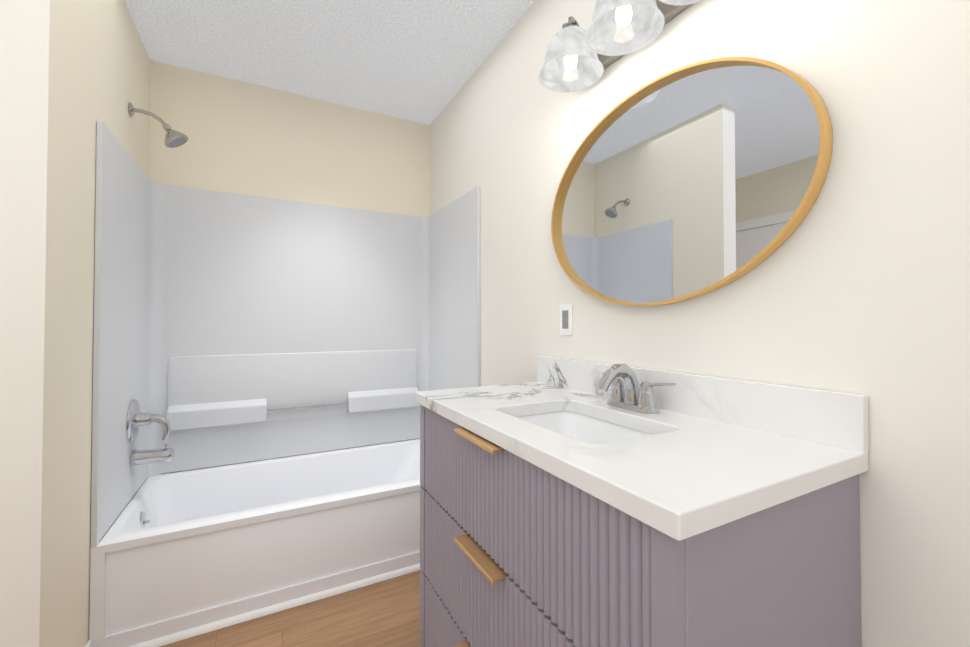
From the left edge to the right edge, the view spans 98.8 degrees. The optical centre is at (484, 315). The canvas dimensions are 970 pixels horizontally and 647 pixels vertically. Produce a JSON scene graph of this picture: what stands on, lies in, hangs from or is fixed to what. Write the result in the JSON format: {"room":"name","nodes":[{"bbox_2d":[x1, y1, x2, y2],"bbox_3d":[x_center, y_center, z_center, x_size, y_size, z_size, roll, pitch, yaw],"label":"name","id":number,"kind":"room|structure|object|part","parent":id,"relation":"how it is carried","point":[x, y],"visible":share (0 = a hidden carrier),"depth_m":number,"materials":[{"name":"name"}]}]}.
{"room":"bathroom","nodes":[
{"label":"bathroom","id":0,"kind":"room"},
{"bbox_2d":[0,0,49,646],"bbox_3d":[-1.255,-0.069,1.104,0.125,2.534,0.003,0,-1,-28],"label":"wall","id":1,"kind":"structure","parent":0,"point":[24,61],"depth_m":1.11,"materials":[{"name":"beige paint"}]},
{"bbox_2d":[40,0,149,646],"bbox_3d":[-1.519,-0.061,1.601,0.125,2.534,1.122,0,-1,-28],"label":"wall","id":2,"kind":"structure","parent":0,"point":[99,64],"depth_m":1.31,"materials":[{"name":"beige paint"}]},
{"bbox_2d":[85,639,91,646],"bbox_3d":[-1.279,1.159,1.277,0.012,0.085,0.358,0,-1,-28],"label":"baseboard","id":3,"kind":"structure","parent":2,"relation":"attached to","point":[89,643],"depth_m":1.42,"materials":[{"name":"white wood"}]},
{"bbox_2d":[149,60,429,216],"bbox_3d":[-1.718,-0.052,2.187,3.174,2.534,0.100,0,-1,-28],"label":"wall","id":4,"kind":"structure","parent":0,"point":[246,138],"depth_m":2.43,"materials":[{"name":"beige paint"}]},
{"bbox_2d":[160,570,419,646],"bbox_3d":[-0.753,1.217,0.353,3.174,0.060,4.209,0,-1,-28],"label":"floor","id":5,"kind":"structure","parent":0,"point":[385,613],"depth_m":1.62,"materials":[{"name":"wood"}]},
{"bbox_2d":[89,102,479,646],"bbox_3d":[-0.875,0.142,2.143,1.521,2.145,0.760,0,-1,-28],"label":"shower","id":6,"kind":"object","parent":5,"relation":"on","point":[265,369],"visible":0.81,"depth_m":2.20,"materials":[{"name":"white plastic"}]},
{"bbox_3d":[-1.489,0.623,1.862,0.150,0.084,0.070,0,-1,-28],"label":"spout mount","id":7,"kind":"part","parent":6,"relation":"part of","materials":[{"name":"silver metal"}]},
{"bbox_2d":[89,439,420,646],"bbox_3d":[-0.875,1.014,2.130,1.520,0.400,0.760,0,-1,-28],"label":"tub","id":8,"kind":"object","parent":6,"relation":"in","point":[193,546],"depth_m":1.78,"materials":[{"name":"white plastic"}]},
{"bbox_2d":[128,563,420,646],"bbox_3d":[-0.687,1.198,1.786,1.509,0.022,0.018,0,-1,-28],"label":"baseboard","id":9,"kind":"structure","parent":8,"relation":"attached to","point":[198,630],"depth_m":1.69,"materials":[{"name":"white wood"}]},
{"bbox_2d":[415,355,868,646],"bbox_3d":[0.227,0.665,1.094,0.551,1.066,1.036,0,-1,-28],"label":"bathroom vanity","id":10,"kind":"object","parent":5,"relation":"on","point":[564,502],"visible":1,"depth_m":0.77,"materials":[{"name":"purple-grey painted wood"},{"name":"brushed brass"}]},
{"bbox_3d":[0.021,0.998,0.979,0.018,0.274,1.004,0,-1,-28],"label":"drawer","id":11,"kind":"part","parent":10,"relation":"part of","materials":[{"name":"grey"}]},
{"bbox_3d":[-0.013,0.866,1.002,0.044,0.012,0.210,0,-1,-28],"label":"handle","id":12,"kind":"part","parent":10,"relation":"part of","materials":[{"name":"gold metal"}]},
{"bbox_3d":[-0.013,0.301,1.011,0.044,0.012,0.210,0,-1,-28],"label":"handle","id":13,"kind":"part","parent":10,"relation":"part of","materials":[{"name":"gold metal"}]},
{"bbox_3d":[-0.013,0.585,1.007,0.044,0.012,0.210,0,-1,-28],"label":"handle","id":14,"kind":"part","parent":10,"relation":"part of","materials":[{"name":"gold metal"}]},
{"bbox_3d":[0.021,0.717,0.983,0.018,0.274,1.004,0,-1,-28],"label":"drawer","id":15,"kind":"part","parent":10,"relation":"part of","materials":[{"name":"grey"}]},
{"bbox_3d":[0.021,0.434,0.987,0.018,0.277,1.004,0,-1,-28],"label":"drawer","id":16,"kind":"part","parent":10,"relation":"part of","materials":[{"name":"grey"}]},
{"bbox_2d":[415,355,868,540],"bbox_3d":[0.236,0.223,1.105,0.532,0.140,1.036,0,-1,-28],"label":"countertop","id":17,"kind":"structure","parent":10,"relation":"on","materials":[{"name":"stone"}]},
{"bbox_2d":[516,411,652,443],"bbox_3d":[0.235,0.368,1.053,0.316,0.150,0.446,0,-1,-28],"label":"sink","id":18,"kind":"object","parent":17,"relation":"in","point":[589,427],"depth_m":1.21,"materials":[{"name":"white ceramic"}]},
{"bbox_2d":[597,363,675,413],"bbox_3d":[0.367,0.196,1.139,0.150,0.126,0.255,0,-1,-28],"label":"faucet","id":19,"kind":"object","parent":17,"relation":"on","point":[635,399],"depth_m":1.13,"materials":[{"name":"silver metal"}]},
{"bbox_2d":[125,0,534,124],"bbox_3d":[-0.753,-1.377,0.393,3.174,0.060,4.209,0,-1,-28],"label":"ceiling","id":20,"kind":"structure","parent":0,"point":[419,61],"depth_m":2.02,"materials":[{"name":"white paint"}]},
{"bbox_2d":[429,0,969,646],"bbox_3d":[0.627,-0.070,1.051,0.100,2.534,4.109,0,-1,-28],"label":"wall","id":21,"kind":"structure","parent":0,"point":[857,280],"depth_m":0.82,"materials":[{"name":"white paint"}]},
{"bbox_2d":[560,304,572,334],"bbox_3d":[0.301,0.015,1.545,0.009,0.115,0.070,0,-1,-28],"label":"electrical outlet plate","id":22,"kind":"object","parent":21,"relation":"attached to","point":[566,319],"visible":1,"depth_m":1.54,"materials":[{"name":"white plastic"}]},
{"bbox_2d":[538,0,703,91],"bbox_3d":[0.393,-0.864,1.137,0.240,0.189,0.648,0,-1,-28],"label":"sconce","id":23,"kind":"object","parent":21,"relation":"attached to","point":[578,57],"visible":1,"depth_m":1.21,"materials":[{"name":"white glass"}]},
{"bbox_3d":[0.273,-0.833,1.324,0.043,0.102,0.044,0,-1,-28],"label":"bulb","id":24,"kind":"part","parent":23,"relation":"part of","materials":[{"name":"white glass"}]},
{"bbox_3d":[0.273,-0.833,1.324,0.204,0.134,0.204,0,-1,-28],"label":"lamp shade","id":25,"kind":"part","parent":23,"relation":"part of","materials":[{"name":"white glass"}]},
{"bbox_3d":[0.304,-0.911,1.342,0.152,0.089,0.080,0,-1,-28],"label":"arm","id":26,"kind":"part","parent":23,"relation":"part of"},
{"bbox_3d":[0.377,-0.837,1.128,0.043,0.102,0.044,0,-1,-28],"label":"bulb","id":27,"kind":"part","parent":23,"relation":"part of","materials":[{"name":"white glass"}]},
{"bbox_3d":[0.377,-0.837,1.128,0.204,0.134,0.204,0,-1,-28],"label":"lamp shade","id":28,"kind":"part","parent":23,"relation":"part of","materials":[{"name":"white glass"}]},
{"bbox_3d":[0.481,-0.840,0.932,0.204,0.134,0.204,0,-1,-28],"label":"lamp shade","id":29,"kind":"part","parent":23,"relation":"part of","materials":[{"name":"white glass"}]},
{"bbox_2d":[551,57,832,305],"bbox_3d":[0.472,-0.345,1.203,0.032,0.636,0.874,0,-1,-28],"label":"mirror","id":30,"kind":"object","parent":21,"relation":"attached to","point":[692,181],"visible":1,"depth_m":1.08,"materials":[{"name":"gold metal"}]}
]}

